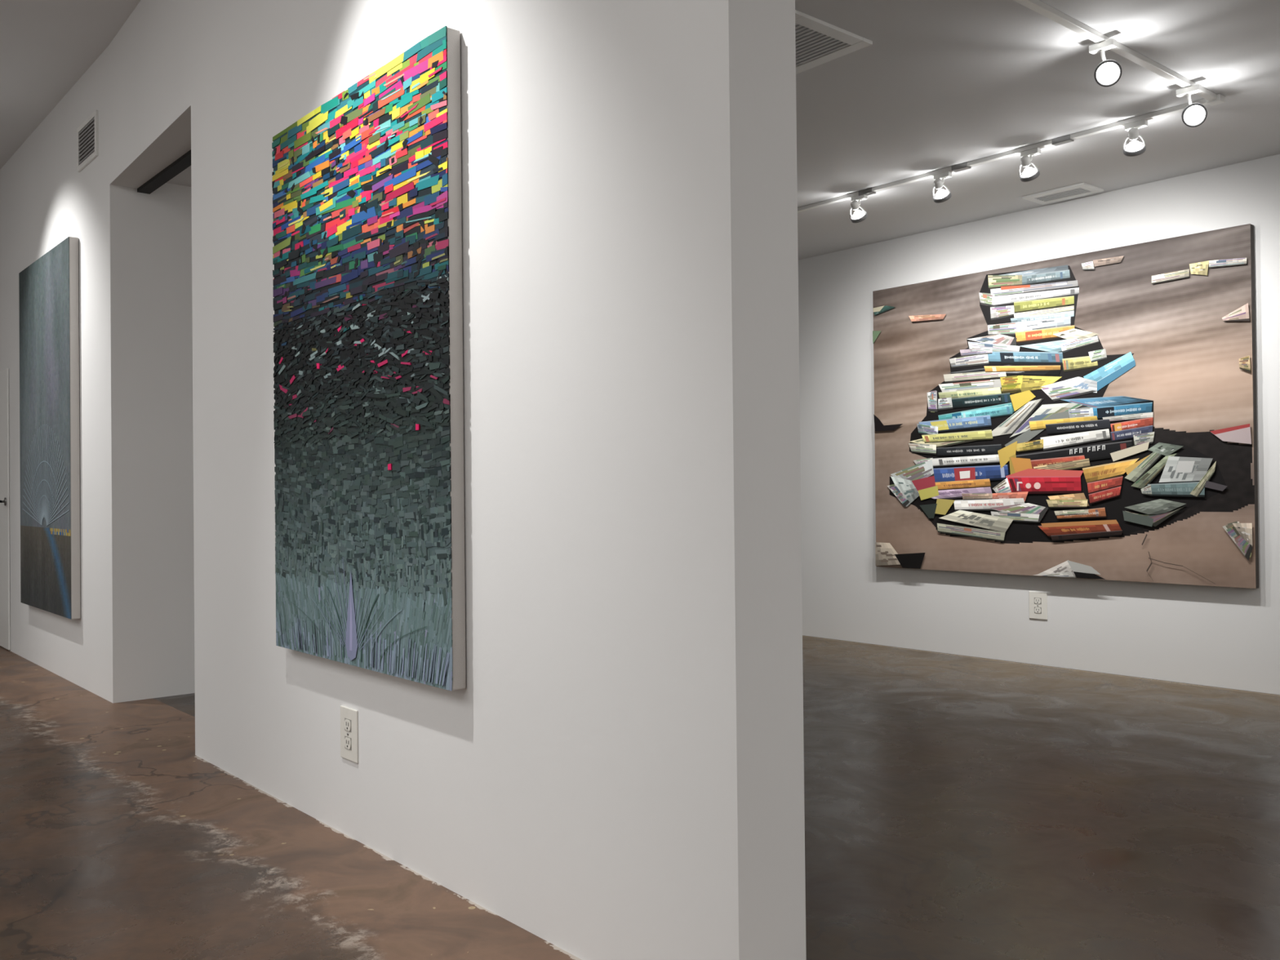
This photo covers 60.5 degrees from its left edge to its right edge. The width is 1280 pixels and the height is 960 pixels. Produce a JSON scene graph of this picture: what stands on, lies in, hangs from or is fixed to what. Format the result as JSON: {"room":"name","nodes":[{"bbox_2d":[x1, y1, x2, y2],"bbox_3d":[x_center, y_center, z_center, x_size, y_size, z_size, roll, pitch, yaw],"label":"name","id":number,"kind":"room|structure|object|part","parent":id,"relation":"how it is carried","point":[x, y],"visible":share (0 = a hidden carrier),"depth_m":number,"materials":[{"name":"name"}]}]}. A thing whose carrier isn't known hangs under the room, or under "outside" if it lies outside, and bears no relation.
{"room":"art gallery","nodes":[
{"label":"art gallery","id":0,"kind":"room"},
{"bbox_2d":[0,0,140,168],"bbox_3d":[-3.648,-2.490,2.526,6.100,0.100,15.900,0,-1,-40],"label":"ceiling","id":1,"kind":"structure","parent":0,"point":[46,46],"depth_m":6.16,"materials":[{"name":"white paint"}]},
{"bbox_2d":[0,44,152,702],"bbox_3d":[-4.616,-0.555,8.240,0.210,3.650,5.470,0,-1,-40],"label":"wall","id":2,"kind":"structure","parent":0,"point":[107,652],"depth_m":6.29,"materials":[{"name":"white paint"}]},
{"bbox_2d":[0,368,10,649],"bbox_3d":[-4.982,0.221,8.500,0.012,2.090,0.920,0,-1,-40],"label":"door","id":3,"kind":"structure","parent":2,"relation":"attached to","point":[5,624],"depth_m":8.23,"materials":[{"name":"white wood"}]},
{"bbox_2d":[18,236,80,618],"bbox_3d":[-3.836,-0.304,7.108,0.055,2.288,1.400,0,-1,-40],"label":"painting","id":4,"kind":"object","parent":2,"relation":"attached to","point":[49,291],"visible":1,"depth_m":6.92,"materials":[{"name":"grey fabric"}]},
{"bbox_2d":[76,110,98,172],"bbox_3d":[-3.235,-1.980,6.428,0.014,0.260,0.420,0,-1,-40],"label":"air vent","id":5,"kind":"object","parent":2,"relation":"in","point":[87,131],"visible":1,"depth_m":6.41,"materials":[{"name":"grey metal"}]},
{"bbox_3d":[-3.361,-1.978,6.576,0.014,0.200,0.030,0,-1,-40],"label":"frame","id":6,"kind":"part","parent":5,"relation":"part of","materials":[{"name":"white metal"}]},
{"bbox_3d":[-3.236,-2.095,6.428,0.014,0.030,0.420,0,-1,-40],"label":"frame","id":7,"kind":"part","parent":5,"relation":"part of","materials":[{"name":"white metal"}]},
{"bbox_3d":[-3.234,-1.865,6.426,0.014,0.030,0.420,0,-1,-40],"label":"frame","id":8,"kind":"part","parent":5,"relation":"part of","materials":[{"name":"white metal"}]},
{"bbox_3d":[-3.109,-1.983,6.279,0.014,0.200,0.030,0,-1,-40],"label":"frame","id":9,"kind":"part","parent":5,"relation":"part of","materials":[{"name":"white metal"}]},
{"bbox_2d":[109,0,191,188],"bbox_3d":[-2.416,-2.039,5.530,0.208,0.775,1.550,0,-1,-40],"label":"lintel","id":10,"kind":"object","parent":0,"point":[150,75],"depth_m":5.48,"materials":[{"name":"white paint"}]},
{"bbox_2d":[149,182,195,697],"bbox_3d":[-1.079,-0.596,7.780,4.600,3.650,0.200,0,-1,-40],"label":"wall","id":11,"kind":"structure","parent":0,"point":[170,204],"depth_m":6.29,"materials":[{"name":"white paint"}]},
{"bbox_2d":[190,0,806,959],"bbox_3d":[-0.817,-0.635,3.642,0.208,3.650,3.360,0,-1,-40],"label":"wall","id":12,"kind":"structure","parent":0,"point":[616,772],"depth_m":2.71,"materials":[{"name":"white paint"}]},
{"bbox_2d":[340,705,358,763],"bbox_3d":[-0.972,0.847,3.662,0.010,0.174,0.124,0,-1,-40],"label":"wall outlet","id":13,"kind":"object","parent":12,"relation":"attached to","point":[348,717],"depth_m":3.65,"materials":[{"name":"white plastic"}]},
{"bbox_2d":[271,26,466,691],"bbox_3d":[-0.919,-0.335,3.557,0.053,1.863,1.250,0,-1,-40],"label":"painting","id":14,"kind":"object","parent":12,"relation":"attached to","point":[368,419],"visible":1,"depth_m":3.41,"materials":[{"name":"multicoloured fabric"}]},
{"bbox_2d":[0,635,1279,959],"bbox_3d":[-1.776,1.254,4.042,10.900,0.100,15.900,0,-1,-40],"label":"floor","id":15,"kind":"structure","parent":0,"point":[957,806],"depth_m":3.66,"materials":[{"name":"concrete"}]},
{"bbox_2d":[166,0,1279,259],"bbox_3d":[2.185,-1.824,3.863,4.667,0.100,10.030,0,-1,-40],"label":"ceiling","id":16,"kind":"structure","parent":0,"point":[940,84],"depth_m":5.12,"materials":[{"name":"white paint"}]},
{"bbox_2d":[137,149,191,194],"bbox_3d":[-2.307,-1.672,5.615,0.067,0.080,1.550,0,-1,-40],"label":"door track","id":17,"kind":"object","parent":16,"relation":"attached to","point":[183,162],"visible":0.36,"depth_m":5.86,"materials":[{"name":"black metal"}]},
{"bbox_2d":[795,9,872,74],"bbox_3d":[0.593,-1.745,4.420,0.480,0.014,0.480,0,-1,-40],"label":"ceiling vent","id":18,"kind":"object","parent":16,"relation":"attached to","point":[818,42],"depth_m":4.37,"materials":[{"name":"white metal"}]},
{"bbox_2d":[797,0,1225,213],"bbox_3d":[0.195,-1.724,5.518,3.230,0.030,3.930,0,-1,-40],"label":"track","id":19,"kind":"object","parent":16,"relation":"attached to","point":[1211,98],"visible":0.94,"depth_m":5.16,"materials":[{"name":"white metal"}]},
{"bbox_2d":[849,194,867,222],"bbox_3d":[1.325,-1.637,6.649,0.104,0.163,0.124,-1,-1,9],"label":"track light","id":20,"kind":"object","parent":19,"relation":"hanging from","point":[858,216],"visible":1,"depth_m":6.63,"materials":[{"name":"white metal"}]},
{"bbox_2d":[850,200,859,209],"bbox_3d":[1.295,-1.657,6.620,0.048,0.046,0.048,-1,43,36],"label":"socket","id":21,"kind":"object","parent":20,"relation":"attached to","point":[855,204],"depth_m":6.61,"materials":[{"name":"white metal"}]},
{"bbox_3d":[1.323,-1.609,6.656,0.084,0.035,0.084,-1,43,36],"label":"reflector bulb","id":22,"kind":"part","parent":20,"relation":"part of","materials":[{"name":"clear glass"}]},
{"bbox_2d":[932,171,951,203],"bbox_3d":[1.706,-1.645,6.199,0.104,0.163,0.124,-1,-1,9],"label":"track light","id":23,"kind":"object","parent":19,"relation":"hanging from","point":[942,195],"visible":1,"depth_m":6.18,"materials":[{"name":"white metal"}]},
{"bbox_2d":[933,177,942,189],"bbox_3d":[1.676,-1.665,6.169,0.048,0.046,0.048,-1,43,36],"label":"socket","id":24,"kind":"object","parent":23,"relation":"attached to","point":[938,182],"depth_m":6.16,"materials":[{"name":"white metal"}]},
{"bbox_3d":[1.704,-1.617,6.206,0.084,0.035,0.084,-1,43,36],"label":"reflector bulb","id":25,"kind":"part","parent":23,"relation":"part of","materials":[{"name":"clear glass"}]},
{"bbox_3d":[1.402,-1.731,6.546,0.036,0.022,3.918,0,-1,-40],"label":"rail long","id":26,"kind":"part","parent":19,"relation":"part of","materials":[{"name":"white metal"}]},
{"bbox_2d":[1018,147,1040,182],"bbox_3d":[2.054,-1.652,5.787,0.104,0.163,0.124,-1,-1,11],"label":"track light","id":27,"kind":"object","parent":19,"relation":"hanging from","point":[1028,174],"visible":1,"depth_m":5.76,"materials":[{"name":"white metal"}]},
{"bbox_2d":[1020,155,1031,166],"bbox_3d":[2.022,-1.673,5.759,0.048,0.046,0.048,-1,42,39],"label":"socket","id":28,"kind":"object","parent":27,"relation":"attached to","point":[1025,160],"depth_m":5.75,"materials":[{"name":"white metal"}]},
{"bbox_3d":[2.052,-1.624,5.793,0.084,0.035,0.084,-1,42,39],"label":"reflector bulb","id":29,"kind":"part","parent":27,"relation":"part of","materials":[{"name":"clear glass"}]},
{"bbox_2d":[1088,38,1121,86],"bbox_3d":[1.851,-1.652,4.369,0.105,0.184,0.133,-1,-1,-1],"label":"track light","id":30,"kind":"object","parent":19,"relation":"hanging from","point":[1107,73],"visible":1,"depth_m":4.34,"materials":[{"name":"white metal"}]},
{"bbox_3d":[1.856,-1.678,4.384,0.037,0.080,0.014,0,-1,-28],"label":"stem","id":31,"kind":"part","parent":30,"relation":"part of","materials":[{"name":"white metal"}]},
{"bbox_3d":[1.855,-1.617,4.354,0.084,0.084,0.035,-1,31,20],"label":"reflector bulb","id":32,"kind":"part","parent":30,"relation":"part of","materials":[{"name":"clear glass"}]},
{"bbox_3d":[1.440,-1.754,4.037,3.218,0.022,0.036,0,-1,-40],"label":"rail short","id":33,"kind":"part","parent":19,"relation":"part of","materials":[{"name":"white metal"}]},
{"bbox_2d":[1123,119,1147,156],"bbox_3d":[2.418,-1.659,5.358,0.104,0.164,0.126,-1,-1,1],"label":"track light","id":34,"kind":"object","parent":19,"relation":"hanging from","point":[1135,148],"visible":1,"depth_m":5.34,"materials":[{"name":"white metal"}]},
{"bbox_2d":[1128,127,1138,140],"bbox_3d":[2.393,-1.679,5.323,0.048,0.046,0.048,-1,44,28],"label":"socket","id":35,"kind":"object","parent":34,"relation":"attached to","point":[1133,133],"depth_m":5.31,"materials":[{"name":"white metal"}]},
{"bbox_3d":[2.415,-1.631,5.364,0.084,0.035,0.084,-1,44,28],"label":"reflector bulb","id":36,"kind":"part","parent":34,"relation":"part of","materials":[{"name":"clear glass"}]},
{"bbox_2d":[1176,84,1207,127],"bbox_3d":[2.446,-1.653,4.873,0.106,0.185,0.134,-1,-1,-3],"label":"track light","id":37,"kind":"object","parent":19,"relation":"hanging from","point":[1195,115],"visible":1,"depth_m":4.85,"materials":[{"name":"white metal"}]},
{"bbox_3d":[2.451,-1.678,4.888,0.038,0.082,0.014,0,-1,-32],"label":"stem","id":38,"kind":"part","parent":37,"relation":"part of","materials":[{"name":"white metal"}]},
{"bbox_3d":[2.450,-1.618,4.857,0.084,0.084,0.035,-1,29,19],"label":"reflector bulb","id":39,"kind":"part","parent":37,"relation":"part of","materials":[{"name":"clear glass"}]},
{"bbox_2d":[1022,182,1103,204],"bbox_3d":[2.579,-1.746,6.702,0.240,0.014,0.400,0,-1,-40],"label":"ceiling vent","id":40,"kind":"object","parent":16,"relation":"attached to","point":[1083,188],"depth_m":6.68,"materials":[{"name":"white metal"}]},
{"bbox_2d":[798,154,1279,694],"bbox_3d":[3.994,-0.360,5.497,0.200,3.035,10.230,0,-1,-40],"label":"wall","id":41,"kind":"structure","parent":0,"point":[1211,636],"depth_m":7.11,"materials":[{"name":"white paint"}]},
{"bbox_2d":[1028,591,1047,619],"bbox_3d":[2.553,0.806,7.044,0.010,0.174,0.124,0,-1,-40],"label":"wall outlet","id":42,"kind":"object","parent":41,"relation":"attached to","point":[1037,600],"visible":1,"depth_m":7.04,"materials":[{"name":"white plastic"}]},
{"bbox_2d":[1034,598,1040,604],"bbox_3d":[2.550,0.776,7.042,0.002,0.036,0.044,0,-1,-40],"label":"receptacle","id":43,"kind":"object","parent":42,"relation":"attached to","point":[1037,601],"depth_m":7.04,"materials":[{"name":"white plastic"}]},
{"bbox_2d":[1034,607,1040,613],"bbox_3d":[2.551,0.836,7.041,0.002,0.036,0.044,0,-1,-40],"label":"receptacle","id":44,"kind":"object","parent":42,"relation":"attached to","point":[1037,610],"depth_m":7.04,"materials":[{"name":"white plastic"}]},
{"bbox_2d":[872,223,1258,588],"bbox_3d":[2.544,-0.389,7.005,0.062,2.001,2.565,0,-1,-40],"label":"painting","id":45,"kind":"object","parent":41,"relation":"attached to","point":[1090,415],"visible":1,"depth_m":6.78,"materials":[{"name":"multicoloured fabric"}]}
]}

